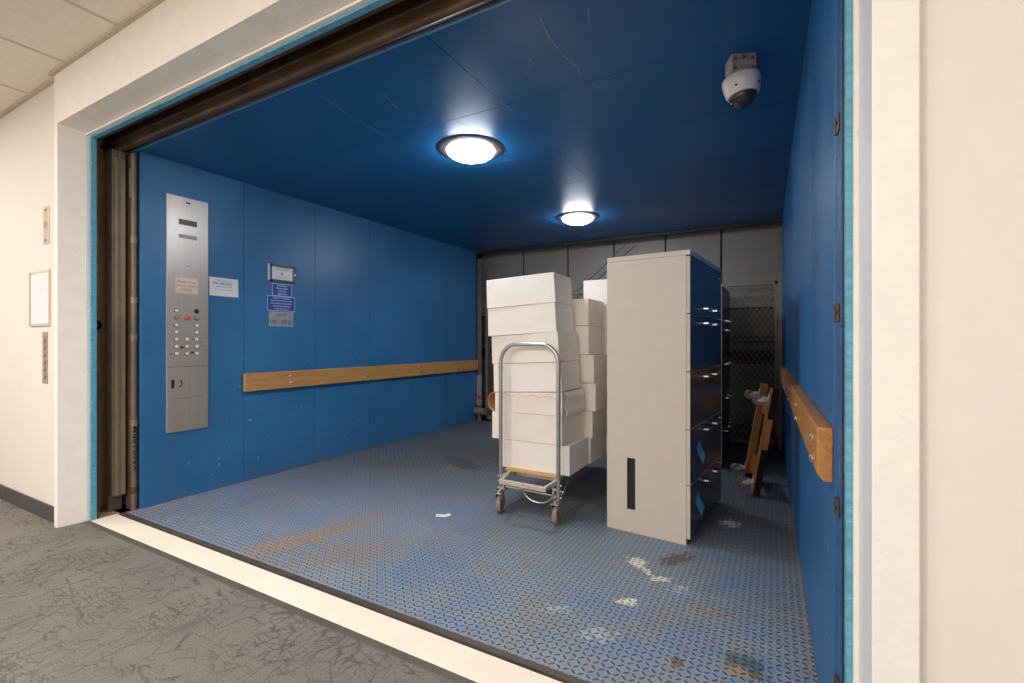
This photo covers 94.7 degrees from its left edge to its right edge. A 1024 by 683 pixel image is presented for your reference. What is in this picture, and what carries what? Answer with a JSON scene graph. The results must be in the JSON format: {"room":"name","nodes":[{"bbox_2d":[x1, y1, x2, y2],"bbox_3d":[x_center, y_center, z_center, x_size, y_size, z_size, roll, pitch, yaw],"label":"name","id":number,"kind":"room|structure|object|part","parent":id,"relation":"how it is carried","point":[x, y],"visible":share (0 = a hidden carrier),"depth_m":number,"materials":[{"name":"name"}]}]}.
{"room":"freight elevator lobby","nodes":[
{"label":"freight elevator lobby","id":0,"kind":"room"},
{"bbox_2d":[0,0,151,111],"bbox_3d":[-2.195,-1.770,0.475,10.900,0.060,4.100,0,0,29],"label":"ceiling","id":1,"kind":"structure","parent":0,"point":[59,29],"depth_m":2.65,"materials":[{"name":"tile"}]},
{"bbox_2d":[97,139,125,507],"bbox_3d":[-3.125,-0.325,3.508,0.330,3.150,0.300,0,0,29],"label":"door frame","id":2,"kind":"structure","parent":0,"point":[100,156],"depth_m":3.43,"materials":[{"name":"brown metal"}]},
{"bbox_2d":[97,320,101,329],"bbox_3d":[-2.983,-0.120,3.377,0.046,0.072,0.072,0,0,29],"label":"roller","id":3,"kind":"object","parent":2,"relation":"attached to","point":[99,324],"visible":0.31,"depth_m":3.39,"materials":[{"name":"metal"}]},
{"bbox_2d":[100,0,498,511],"bbox_3d":[-0.981,-0.290,2.353,4.500,2.980,0.113,0,0,29],"label":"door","id":4,"kind":"structure","parent":2,"relation":"in","point":[405,19],"depth_m":2.89,"materials":[{"name":"brown metal"}]},
{"bbox_3d":[-2.833,-0.075,3.365,0.160,2.550,0.085,0,0,29],"label":"door guide rail","id":5,"kind":"part","parent":4,"relation":"part of","materials":[{"name":"metal"}]},
{"bbox_2d":[0,499,453,682],"bbox_3d":[-2.175,1.225,0.512,10.700,0.050,3.985,0,0,29],"label":"floor","id":6,"kind":"structure","parent":0,"point":[80,602],"depth_m":1.98,"materials":[{"name":"grey carpet"}]},
{"bbox_2d":[136,152,475,508],"bbox_3d":[-1.652,-0.085,5.333,0.106,2.670,4.378,0,0,29],"label":"wall","id":7,"kind":"structure","parent":0,"point":[365,292],"depth_m":4.50,"materials":[{"name":"blue metal"}]},
{"bbox_2d":[166,193,207,433],"bbox_3d":[-2.505,-0.215,3.655,0.034,1.800,0.298,0,0,29],"label":"control panel","id":8,"kind":"object","parent":7,"relation":"attached to","point":[186,218],"visible":1,"depth_m":3.65,"materials":[{"name":"metal"}]},
{"bbox_2d":[175,277,197,294],"bbox_3d":[-2.511,-0.433,3.645,0.003,0.123,0.164,0,0,29],"label":"paper sign","id":9,"kind":"object","parent":8,"relation":"attached to","point":[182,285],"visible":1,"depth_m":3.64,"materials":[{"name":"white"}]},
{"bbox_3d":[-2.509,0.436,3.657,0.001,0.486,0.288,0,0,29],"label":"service door","id":10,"kind":"part","parent":8,"relation":"part of","materials":[{"name":"metal"}]},
{"bbox_3d":[-2.509,-0.812,3.656,0.002,0.030,0.130,0,0,29],"label":"display plate","id":11,"kind":"part","parent":8,"relation":"part of","materials":[{"name":"silver metal"}]},
{"bbox_2d":[209,276,237,297],"bbox_3d":[-2.381,-0.453,3.904,0.007,0.151,0.235,0,0,29],"label":"paper sign","id":12,"kind":"object","parent":7,"relation":"attached to","point":[225,287],"visible":1,"depth_m":3.90,"materials":[{"name":"white paper"}]},
{"bbox_2d":[267,295,294,311],"bbox_3d":[-2.129,-0.352,4.359,0.004,0.135,0.280,0,0,29],"label":"wall sign","id":13,"kind":"object","parent":7,"relation":"attached to","point":[274,303],"visible":1,"depth_m":4.35,"materials":[{"name":"blue plastic"}]},
{"bbox_2d":[269,311,292,326],"bbox_3d":[-2.129,-0.211,4.361,0.004,0.137,0.246,0,0,29],"label":"wall sign","id":14,"kind":"object","parent":7,"relation":"attached to","point":[283,319],"visible":1,"depth_m":4.36,"materials":[{"name":"metal"}]},
{"bbox_2d":[267,263,295,283],"bbox_3d":[-2.123,-0.630,4.354,0.022,0.157,0.274,0,0,29],"label":"frame","id":15,"kind":"object","parent":7,"relation":"attached to","point":[275,272],"visible":1,"depth_m":4.34,"materials":[{"name":"silver metal"}]},
{"bbox_2d":[272,283,291,296],"bbox_3d":[-2.127,-0.478,4.366,0.004,0.113,0.200,0,0,29],"label":"wall sign","id":16,"kind":"object","parent":7,"relation":"attached to","point":[283,290],"visible":1,"depth_m":4.36,"materials":[{"name":"blue plastic"}]},
{"bbox_2d":[243,360,477,391],"bbox_3d":[-1.408,0.347,5.603,0.059,0.155,3.610,0,0,29],"label":"handrail","id":17,"kind":"object","parent":7,"relation":"attached to","point":[298,378],"visible":1,"depth_m":4.94,"materials":[{"name":"brown wood"}]},
{"bbox_2d":[99,420,817,682],"bbox_3d":[0.090,1.240,4.253,4.570,0.080,4.675,0,0,29],"label":"floor","id":18,"kind":"structure","parent":0,"point":[581,597],"depth_m":2.64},
{"bbox_2d":[126,153,137,509],"bbox_3d":[-2.736,-0.075,3.399,0.107,2.550,0.046,0,0,29],"label":"post","id":19,"kind":"object","parent":18,"relation":"on","point":[131,159],"visible":1,"depth_m":3.38,"materials":[{"name":"brown metal"}]},
{"bbox_2d":[436,513,450,516],"bbox_3d":[-0.473,1.192,3.248,0.100,0.010,0.050,0,0,-6],"label":"paper scrap","id":20,"kind":"object","parent":18,"relation":"on","point":[449,514],"visible":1,"depth_m":3.25,"materials":[{"name":"white paper"}]},
{"bbox_2d":[474,259,486,420],"bbox_3d":[-0.469,-0.035,7.134,0.194,2.470,0.160,0,0,29],"label":"gate post","id":21,"kind":"object","parent":18,"relation":"on","point":[478,410],"visible":1,"depth_m":7.20,"materials":[{"name":"grey metal"}]},
{"bbox_3d":[-0.495,-0.035,7.217,0.060,2.470,0.040,0,0,29],"label":"post","id":22,"kind":"part","parent":21,"relation":"part of","materials":[{"name":"grey metal"}]},
{"bbox_3d":[-0.501,0.730,7.189,0.084,0.460,0.014,0,0,29],"label":"guard plate","id":23,"kind":"part","parent":21,"relation":"part of","materials":[{"name":"grey metal"}]},
{"bbox_2d":[494,342,568,524],"bbox_3d":[0.430,0.600,3.833,0.501,1.198,1.706,0,0,28],"label":"cart","id":24,"kind":"object","parent":18,"relation":"on","point":[556,507],"visible":0.69,"depth_m":3.16,"materials":[{"name":"silver metal"}]},
{"bbox_3d":[0.095,0.934,3.175,0.402,0.037,0.220,0,0,29],"label":"frame","id":25,"kind":"part","parent":24,"relation":"part of","materials":[{"name":"silver metal"}]},
{"bbox_3d":[0.104,1.015,3.222,0.390,0.015,0.012,0,0,31],"label":"cross rod","id":26,"kind":"part","parent":24,"relation":"part of","materials":[{"name":"metal"}]},
{"bbox_2d":[503,437,587,475],"bbox_3d":[0.238,0.802,3.453,0.540,0.198,0.362,0,0,29],"label":"cardboard box","id":27,"kind":"object","parent":24,"relation":"on","point":[538,457],"visible":0.7,"depth_m":3.30,"materials":[{"name":"white cardboard"}]},
{"bbox_2d":[492,411,580,445],"bbox_3d":[0.183,0.604,3.481,0.554,0.195,0.362,0,0,29],"label":"cardboard box","id":28,"kind":"object","parent":27,"relation":"on","point":[534,428],"visible":0.82,"depth_m":3.32,"materials":[{"name":"white cardboard"}]},
{"bbox_2d":[488,388,584,417],"bbox_3d":[0.182,0.430,3.479,0.626,0.175,0.360,0,0,29],"label":"cardboard box","id":29,"kind":"object","parent":28,"relation":"on","point":[537,403],"visible":0.94,"depth_m":3.32,"materials":[{"name":"white cardboard"}]},
{"bbox_2d":[494,360,579,391],"bbox_3d":[0.185,0.250,3.477,0.544,0.229,0.354,0,0,29],"label":"cardboard box","id":30,"kind":"object","parent":29,"relation":"on","point":[537,376],"visible":0.78,"depth_m":3.33,"materials":[{"name":"white cardboard"}]},
{"bbox_2d":[492,332,578,363],"bbox_3d":[0.173,0.046,3.484,0.547,0.229,0.354,0,0,30],"label":"cardboard box","id":31,"kind":"object","parent":30,"relation":"on","point":[565,344],"visible":0.84,"depth_m":3.33,"materials":[{"name":"white cardboard"}]},
{"bbox_2d":[488,302,573,335],"bbox_3d":[0.143,-0.157,3.501,0.547,0.229,0.354,0,0,28],"label":"cardboard box","id":32,"kind":"object","parent":31,"relation":"on","point":[544,317],"visible":0.88,"depth_m":3.34,"materials":[{"name":"white cardboard"}]},
{"bbox_2d":[487,272,572,308],"bbox_3d":[0.133,-0.363,3.506,0.547,0.233,0.354,0,0,27],"label":"cardboard box","id":33,"kind":"object","parent":32,"relation":"on","point":[551,287],"visible":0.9,"depth_m":3.35,"materials":[{"name":"white cardboard"}]},
{"bbox_2d":[588,432,604,463],"bbox_3d":[0.430,0.806,3.774,0.542,0.190,0.357,0,0,29],"label":"cardboard box","id":34,"kind":"object","parent":24,"relation":"on","point":[596,445],"visible":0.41,"depth_m":3.61,"materials":[{"name":"white cardboard"}]},
{"bbox_2d":[580,407,606,437],"bbox_3d":[0.443,0.611,3.767,0.542,0.198,0.357,0,0,29],"label":"cardboard box","id":35,"kind":"object","parent":34,"relation":"on","point":[593,423],"visible":0.33,"depth_m":3.52,"materials":[{"name":"white cardboard"}]},
{"bbox_2d":[580,380,606,411],"bbox_3d":[0.465,0.409,3.755,0.542,0.204,0.357,0,0,29],"label":"cardboard box","id":36,"kind":"object","parent":35,"relation":"on","point":[595,396],"visible":0.34,"depth_m":3.51,"materials":[{"name":"white cardboard"}]},
{"bbox_2d":[578,354,606,382],"bbox_3d":[0.453,0.201,3.762,0.542,0.208,0.357,0,0,29],"label":"cardboard box","id":37,"kind":"object","parent":36,"relation":"on","point":[592,368],"visible":0.34,"depth_m":3.52,"materials":[{"name":"white cardboard"}]},
{"bbox_2d":[574,326,603,354],"bbox_3d":[0.417,-0.012,3.781,0.542,0.216,0.357,0,0,29],"label":"cardboard box","id":38,"kind":"object","parent":37,"relation":"on","point":[590,339],"visible":0.49,"depth_m":3.54,"materials":[{"name":"white cardboard"}]},
{"bbox_2d":[572,298,602,326],"bbox_3d":[0.415,-0.223,3.783,0.542,0.202,0.357,0,0,29],"label":"cardboard box","id":39,"kind":"object","parent":38,"relation":"on","point":[586,312],"visible":0.51,"depth_m":3.54,"materials":[{"name":"white cardboard"}]},
{"bbox_2d":[605,431,606,453],"bbox_3d":[0.623,0.801,4.088,0.542,0.200,0.357,0,0,29],"label":"cardboard box","id":40,"kind":"object","parent":24,"relation":"on","point":[605,431],"visible":0.02,"depth_m":3.81,"materials":[{"name":"white cardboard"}]},
{"bbox_3d":[0.631,0.601,4.083,0.542,0.198,0.357,0,0,29],"label":"cardboard box","id":41,"kind":"object","parent":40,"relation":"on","visible":0},
{"bbox_3d":[0.640,0.401,4.079,0.542,0.198,0.357,0,0,29],"label":"cardboard box","id":42,"kind":"object","parent":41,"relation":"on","visible":0},
{"bbox_3d":[0.623,0.201,4.088,0.542,0.198,0.357,0,0,29],"label":"cardboard box","id":43,"kind":"object","parent":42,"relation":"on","visible":0},
{"bbox_2d":[604,330,606,353],"bbox_3d":[0.631,0.001,4.083,0.542,0.198,0.357,0,0,29],"label":"cardboard box","id":44,"kind":"object","parent":43,"relation":"on","point":[605,331],"visible":0.02,"depth_m":3.81,"materials":[{"name":"white cardboard"}]},
{"bbox_2d":[603,305,606,329],"bbox_3d":[0.640,-0.200,4.079,0.542,0.200,0.357,0,0,29],"label":"cardboard box","id":45,"kind":"object","parent":44,"relation":"on","point":[604,306],"visible":0.02,"depth_m":3.81,"materials":[{"name":"white cardboard"}]},
{"bbox_2d":[584,279,606,304],"bbox_3d":[0.820,-0.405,3.970,0.342,0.205,0.332,0,0,29],"label":"cardboard box","id":46,"kind":"object","parent":45,"relation":"on","point":[593,289],"visible":0.26,"depth_m":3.85,"materials":[{"name":"white cardboard"}]},
{"bbox_2d":[607,249,720,544],"bbox_3d":[1.109,0.328,3.285,0.563,1.745,0.914,0,0,34],"label":"file cabinet","id":47,"kind":"object","parent":18,"relation":"on","point":[664,308],"visible":1,"depth_m":2.93,"materials":[{"name":"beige metal"}]},
{"bbox_3d":[0.828,0.343,2.934,0.497,1.714,0.018,0,0,34],"label":"panel","id":48,"kind":"part","parent":47,"relation":"part of","materials":[{"name":"beige metal"}]},
{"bbox_3d":[1.295,-0.339,3.157,0.022,0.340,0.906,0,0,34],"label":"drawer","id":49,"kind":"part","parent":47,"relation":"part of","materials":[{"name":"blue metal"}]},
{"bbox_3d":[1.295,0.346,3.157,0.022,0.337,0.906,0,0,34],"label":"drawer","id":50,"kind":"part","parent":47,"relation":"part of","materials":[{"name":"black metal"}]},
{"bbox_3d":[1.295,0.004,3.157,0.022,0.339,0.906,0,0,34],"label":"drawer","id":51,"kind":"part","parent":47,"relation":"part of","materials":[{"name":"metal"}]},
{"bbox_3d":[1.295,0.682,3.157,0.022,0.327,0.906,0,0,34],"label":"drawer","id":52,"kind":"part","parent":47,"relation":"part of","materials":[{"name":"metal"}]},
{"bbox_3d":[1.295,1.007,3.157,0.022,0.314,0.906,0,0,34],"label":"drawer","id":53,"kind":"part","parent":47,"relation":"part of","materials":[{"name":"black metal"}]},
{"bbox_3d":[1.305,-0.339,3.151,0.002,0.336,0.902,0,0,34],"label":"drawer","id":54,"kind":"part","parent":47,"relation":"part of","materials":[{"name":"blue metal"}]},
{"bbox_3d":[1.305,0.004,3.151,0.002,0.335,0.902,0,0,34],"label":"drawer","id":55,"kind":"part","parent":47,"relation":"part of","materials":[{"name":"metal"}]},
{"bbox_3d":[1.305,0.346,3.151,0.002,0.333,0.902,0,0,34],"label":"drawer","id":56,"kind":"part","parent":47,"relation":"part of","materials":[{"name":"metal"}]},
{"bbox_3d":[1.305,0.682,3.151,0.002,0.323,0.902,0,0,34],"label":"drawer","id":57,"kind":"part","parent":47,"relation":"part of","materials":[{"name":"metal"}]},
{"bbox_3d":[1.305,1.007,3.151,0.002,0.310,0.902,0,0,34],"label":"drawer","id":58,"kind":"part","parent":47,"relation":"part of","materials":[{"name":"metal"}]},
{"bbox_3d":[1.276,0.563,3.071,0.044,0.014,0.089,0,0,34],"label":"handle","id":59,"kind":"part","parent":47,"relation":"part of","materials":[{"name":"silver metal"}]},
{"bbox_3d":[1.276,0.894,3.071,0.044,0.014,0.089,0,0,34],"label":"handle","id":60,"kind":"part","parent":47,"relation":"part of","materials":[{"name":"silver metal"}]},
{"bbox_3d":[1.429,0.894,3.293,0.044,0.014,0.089,0,0,34],"label":"handle","id":61,"kind":"part","parent":47,"relation":"part of","materials":[{"name":"silver metal"}]},
{"bbox_2d":[719,284,732,464],"bbox_3d":[1.997,0.328,4.973,0.563,1.745,0.914,0,0,29],"label":"file cabinet","id":62,"kind":"object","parent":18,"relation":"on","point":[725,295],"visible":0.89,"depth_m":4.77,"materials":[{"name":"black metal"}]},
{"bbox_3d":[2.195,0.682,4.863,0.022,0.327,0.906,0,0,29],"label":"drawer","id":63,"kind":"part","parent":62,"relation":"part of","materials":[{"name":"black metal"}]},
{"bbox_3d":[2.195,-0.339,4.863,0.022,0.340,0.906,0,0,29],"label":"drawer","id":64,"kind":"part","parent":62,"relation":"part of","materials":[{"name":"black metal"}]},
{"bbox_3d":[2.195,0.004,4.863,0.022,0.339,0.906,0,0,29],"label":"drawer","id":65,"kind":"part","parent":62,"relation":"part of","materials":[{"name":"black metal"}]},
{"bbox_3d":[2.195,0.346,4.863,0.022,0.337,0.906,0,0,29],"label":"drawer","id":66,"kind":"part","parent":62,"relation":"part of","materials":[{"name":"black metal"}]},
{"bbox_3d":[2.195,1.007,4.863,0.022,0.314,0.906,0,0,29],"label":"drawer","id":67,"kind":"part","parent":62,"relation":"part of","materials":[{"name":"black metal"}]},
{"bbox_3d":[2.205,-0.339,4.857,0.002,0.336,0.902,0,0,29],"label":"drawer","id":68,"kind":"part","parent":62,"relation":"part of","materials":[{"name":"black metal"}]},
{"bbox_3d":[2.205,0.004,4.857,0.002,0.335,0.902,0,0,29],"label":"drawer","id":69,"kind":"part","parent":62,"relation":"part of","materials":[{"name":"black metal"}]},
{"bbox_3d":[2.205,0.346,4.857,0.002,0.333,0.902,0,0,29],"label":"drawer","id":70,"kind":"part","parent":62,"relation":"part of","materials":[{"name":"black metal"}]},
{"bbox_3d":[2.205,0.682,4.857,0.002,0.323,0.902,0,0,29],"label":"drawer","id":71,"kind":"part","parent":62,"relation":"part of","materials":[{"name":"black metal"}]},
{"bbox_3d":[2.205,1.007,4.857,0.002,0.310,0.902,0,0,29],"label":"drawer","id":72,"kind":"part","parent":62,"relation":"part of","materials":[{"name":"black metal"}]},
{"bbox_2d":[731,383,779,495],"bbox_3d":[1.991,0.774,3.892,0.299,0.840,0.496,0,0,19],"label":"dolly","id":73,"kind":"object","parent":18,"relation":"on","point":[755,464],"visible":1,"depth_m":3.69,"materials":[{"name":"brown wood"}]},
{"bbox_3d":[2.106,0.772,4.082,0.192,0.834,0.050,0,0,19],"label":"rail","id":74,"kind":"part","parent":73,"relation":"part of","materials":[{"name":"brown wood"}]},
{"bbox_3d":[1.966,0.772,3.675,0.192,0.834,0.050,0,0,19],"label":"rail","id":75,"kind":"part","parent":73,"relation":"part of","materials":[{"name":"brown wood"}]},
{"bbox_2d":[778,228,781,449],"bbox_3d":[3.004,-0.035,5.275,0.060,2.470,0.040,0,0,29],"label":"gate post","id":76,"kind":"object","parent":18,"relation":"on","point":[779,229],"visible":0.56,"depth_m":5.26,"materials":[{"name":"grey metal"}]},
{"bbox_2d":[485,280,777,445],"bbox_3d":[1.297,0.237,6.257,3.875,1.865,0.040,0,0,29],"label":"gate","id":77,"kind":"object","parent":76,"relation":"attached to","point":[772,282],"visible":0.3,"depth_m":5.46,"materials":[{"name":"grey metal"}]},
{"bbox_2d":[134,0,811,251],"bbox_3d":[0.185,-1.410,4.300,4.350,0.080,4.400,0,0,29],"label":"ceiling","id":78,"kind":"structure","parent":0,"point":[618,111],"depth_m":3.00,"materials":[{"name":"blue paint"}]},
{"bbox_2d":[437,134,503,163],"bbox_3d":[-0.292,-1.331,3.347,0.470,0.078,0.470,0,0,29],"label":"ceiling light","id":79,"kind":"object","parent":78,"relation":"attached to","point":[465,148],"visible":1,"depth_m":3.25,"materials":[{"name":"metal"}]},
{"bbox_2d":[556,211,598,224],"bbox_3d":[0.720,-1.331,5.170,0.470,0.078,0.470,0,0,29],"label":"ceiling light","id":80,"kind":"object","parent":78,"relation":"attached to","point":[574,217],"visible":1,"depth_m":5.06,"materials":[{"name":"white"}]},
{"bbox_2d":[722,53,760,108],"bbox_3d":[1.106,-1.250,2.280,0.171,0.239,0.171,0,0,5],"label":"security camera","id":81,"kind":"object","parent":78,"relation":"attached to","point":[741,84],"visible":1,"depth_m":2.23,"materials":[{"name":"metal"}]},
{"bbox_2d":[0,0,1023,682],"bbox_3d":[-1.244,-0.265,2.189,10.700,2.930,0.150,0,0,29],"label":"wall","id":82,"kind":"structure","parent":0,"point":[972,51],"depth_m":0.96,"materials":[{"name":"beige paint"}]},
{"bbox_2d":[0,484,53,522],"bbox_3d":[-4.458,1.147,3.920,3.400,0.105,0.012,0,0,29],"label":"baseboard","id":83,"kind":"structure","parent":82,"relation":"attached to","point":[37,507],"depth_m":3.34,"materials":[{"name":"rubber"}]},
{"bbox_2d":[29,269,50,326],"bbox_3d":[-3.258,-0.299,3.254,0.356,0.381,0.012,0,0,29],"label":"sign","id":84,"kind":"object","parent":82,"relation":"attached to","point":[40,281],"visible":1,"depth_m":3.24,"materials":[{"name":"white paper"}]},
{"bbox_2d":[33,281,45,314],"bbox_3d":[-3.258,-0.305,3.254,0.240,0.228,0.001,0,0,29],"label":"print","id":85,"kind":"object","parent":84,"relation":"attached to","point":[39,287],"depth_m":3.25},
{"bbox_2d":[42,332,47,383],"bbox_3d":[-3.183,0.107,3.213,0.088,0.352,0.014,0,0,29],"label":"plate","id":86,"kind":"object","parent":82,"relation":"attached to","point":[44,334],"visible":1,"depth_m":3.20,"materials":[{"name":"metal"}]},
{"bbox_2d":[43,206,49,244],"bbox_3d":[-3.133,-0.787,3.185,0.102,0.253,0.012,0,0,29],"label":"switch plate","id":87,"kind":"object","parent":82,"relation":"attached to","point":[46,210],"visible":1,"depth_m":3.18,"materials":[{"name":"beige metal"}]},
{"bbox_2d":[0,0,117,92],"bbox_3d":[-2.209,-1.738,0.446,10.704,0.006,3.835,0,0,29],"label":"trim","id":88,"kind":"structure","parent":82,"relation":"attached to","point":[67,1],"depth_m":2.72,"materials":[{"name":"white metal"}]},
{"bbox_2d":[54,74,85,527],"bbox_3d":[-2.904,-0.265,3.110,0.072,2.930,0.150,0,0,29],"label":"trim","id":89,"kind":"structure","parent":82,"relation":"attached to","point":[69,143],"depth_m":3.08,"materials":[{"name":"white paint"}]},
{"bbox_2d":[0,0,164,118],"bbox_3d":[-1.277,-1.733,2.129,10.700,0.014,0.057,0,0,29],"label":"trim","id":90,"kind":"structure","parent":82,"relation":"attached to","point":[153,3],"depth_m":2.80,"materials":[{"name":"white metal"}]},
{"bbox_2d":[97,0,403,140],"bbox_3d":[-1.047,-1.468,2.235,4.500,0.165,0.032,0,0,29],"label":"trim","id":91,"kind":"structure","parent":82,"relation":"attached to","point":[394,2],"depth_m":2.33,"materials":[{"name":"brown metal"}]},
{"bbox_2d":[82,521,476,682],"bbox_3d":[-1.016,1.213,2.135,4.192,0.034,0.037,0,0,29],"label":"trim","id":92,"kind":"structure","parent":82,"relation":"attached to","point":[451,676],"depth_m":2.07,"materials":[{"name":"metal"}]},
{"bbox_2d":[92,514,562,682],"bbox_3d":[-0.964,1.223,2.210,4.170,0.054,0.145,0,0,29],"label":"threshold","id":93,"kind":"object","parent":82,"relation":"attached to","point":[477,666],"depth_m":2.09,"materials":[{"name":"metal"}]},
{"bbox_2d":[90,0,852,682],"bbox_3d":[-1.000,-0.130,2.166,4.270,2.660,0.033,0,0,29],"label":"trim","id":94,"kind":"structure","parent":82,"relation":"attached to","point":[374,4],"depth_m":1.16,"materials":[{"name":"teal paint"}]},
{"bbox_2d":[86,0,858,682],"bbox_3d":[-1.013,-0.095,2.143,4.208,2.590,0.020,0,0,29],"label":"trim","id":95,"kind":"structure","parent":82,"relation":"attached to","point":[357,3],"depth_m":1.12,"materials":[{"name":"white metal"}]},
{"bbox_2d":[859,0,872,682],"bbox_3d":[0.796,-0.100,1.058,0.014,2.600,0.150,0,0,29],"label":"trim","id":96,"kind":"structure","parent":82,"relation":"attached to","point":[865,6],"depth_m":1.05,"materials":[{"name":"grey paint"}]},
{"bbox_2d":[873,0,920,682],"bbox_3d":[0.828,-0.265,1.038,0.079,2.930,0.150,0,0,29],"label":"trim","id":97,"kind":"structure","parent":82,"relation":"attached to","point":[896,23],"depth_m":0.97,"materials":[{"name":"beige paint"}]},
{"bbox_2d":[476,255,777,448],"bbox_3d":[1.285,-0.175,6.435,5.200,2.950,0.400,0,0,29],"label":"wall","id":98,"kind":"structure","parent":0,"point":[477,256],"depth_m":7.44,"materials":[{"name":"grey metal"}]},
{"bbox_2d":[577,245,624,290],"bbox_3d":[1.182,-0.975,6.435,0.748,0.639,0.012,0,0,29],"label":"cable","id":99,"kind":"object","parent":98,"relation":"attached to","point":[624,245],"visible":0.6,"depth_m":6.42,"materials":[{"name":"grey metal"}]},
{"bbox_2d":[482,308,774,425],"bbox_3d":[1.343,0.300,6.541,4.600,1.400,0.062,0,0,29],"label":"door","id":100,"kind":"structure","parent":98,"relation":"in","point":[762,311],"depth_m":5.72,"materials":[{"name":"black metal"}]},
{"bbox_2d":[482,336,774,440],"bbox_3d":[1.367,0.440,6.584,4.600,1.720,0.040,0,0,29],"label":"door","id":101,"kind":"structure","parent":98,"relation":"in","point":[759,355],"depth_m":5.74,"materials":[{"name":"black metal"}]},
{"bbox_2d":[476,219,781,254],"bbox_3d":[1.243,-1.442,6.258,4.500,0.215,0.050,0,0,29],"label":"trim","id":102,"kind":"structure","parent":98,"relation":"attached to","point":[776,221],"depth_m":6.02,"materials":[{"name":"black metal"}]},
{"bbox_2d":[482,223,781,316],"bbox_3d":[1.362,-1.000,6.575,4.600,1.200,0.060,0,0,29],"label":"door","id":103,"kind":"structure","parent":98,"relation":"in","point":[742,254],"depth_m":6.13,"materials":[{"name":"grey metal"}]},
{"bbox_2d":[782,0,834,682],"bbox_3d":[1.984,-0.085,3.239,0.106,2.670,4.512,0,0,28],"label":"wall","id":104,"kind":"structure","parent":0,"point":[808,217],"depth_m":1.86,"materials":[{"name":"blue metal"}]},
{"bbox_2d":[128,0,512,153],"bbox_3d":[-0.884,-1.408,2.374,4.350,0.084,0.013,0,0,29],"label":"trim","id":105,"kind":"structure","parent":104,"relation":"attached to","point":[500,2],"depth_m":2.34,"materials":[{"name":"brown metal"}]},
{"bbox_2d":[120,512,589,682],"bbox_3d":[-0.917,1.224,2.294,4.170,0.052,0.048,0,0,29],"label":"trim","id":106,"kind":"structure","parent":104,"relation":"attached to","point":[527,664],"depth_m":2.10,"materials":[{"name":"metal"}]},
{"bbox_2d":[779,365,832,482],"bbox_3d":[1.792,0.310,3.036,0.057,0.150,3.950,0,0,28],"label":"handrail","id":107,"kind":"object","parent":104,"relation":"attached to","point":[816,432],"visible":0.99,"depth_m":1.48,"materials":[{"name":"brown wood"}]},
{"bbox_2d":[834,111,838,135],"bbox_3d":[0.841,-0.565,1.222,0.008,0.048,0.042,0,0,29],"label":"hinge clip","id":108,"kind":"object","parent":104,"relation":"attached to","point":[836,119],"visible":1,"depth_m":1.23,"materials":[{"name":"brown metal"}]},
{"bbox_2d":[834,496,838,518],"bbox_3d":[0.841,0.428,1.222,0.008,0.048,0.042,0,0,29],"label":"hinge clip","id":109,"kind":"object","parent":104,"relation":"attached to","point":[836,500],"visible":1,"depth_m":1.23,"materials":[{"name":"brown metal"}]},
{"bbox_2d":[834,303,838,321],"bbox_3d":[0.841,-0.076,1.222,0.008,0.048,0.042,0,0,29],"label":"hinge clip","id":110,"kind":"object","parent":104,"relation":"attached to","point":[836,306],"visible":1,"depth_m":1.23,"materials":[{"name":"brown metal"}]},
{"bbox_2d":[834,673,838,682],"bbox_3d":[0.841,0.893,1.222,0.008,0.048,0.042,0,0,29],"label":"hinge clip","id":111,"kind":"object","parent":104,"relation":"attached to","point":[836,679],"visible":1,"depth_m":1.23,"materials":[{"name":"brown metal"}]},
{"bbox_2d":[835,0,841,682],"bbox_3d":[0.896,-0.085,1.218,0.096,2.570,0.090,0,0,29],"label":"trim","id":112,"kind":"structure","parent":104,"relation":"attached to","point":[838,3],"depth_m":1.21,"materials":[{"name":"metal"}]}
]}

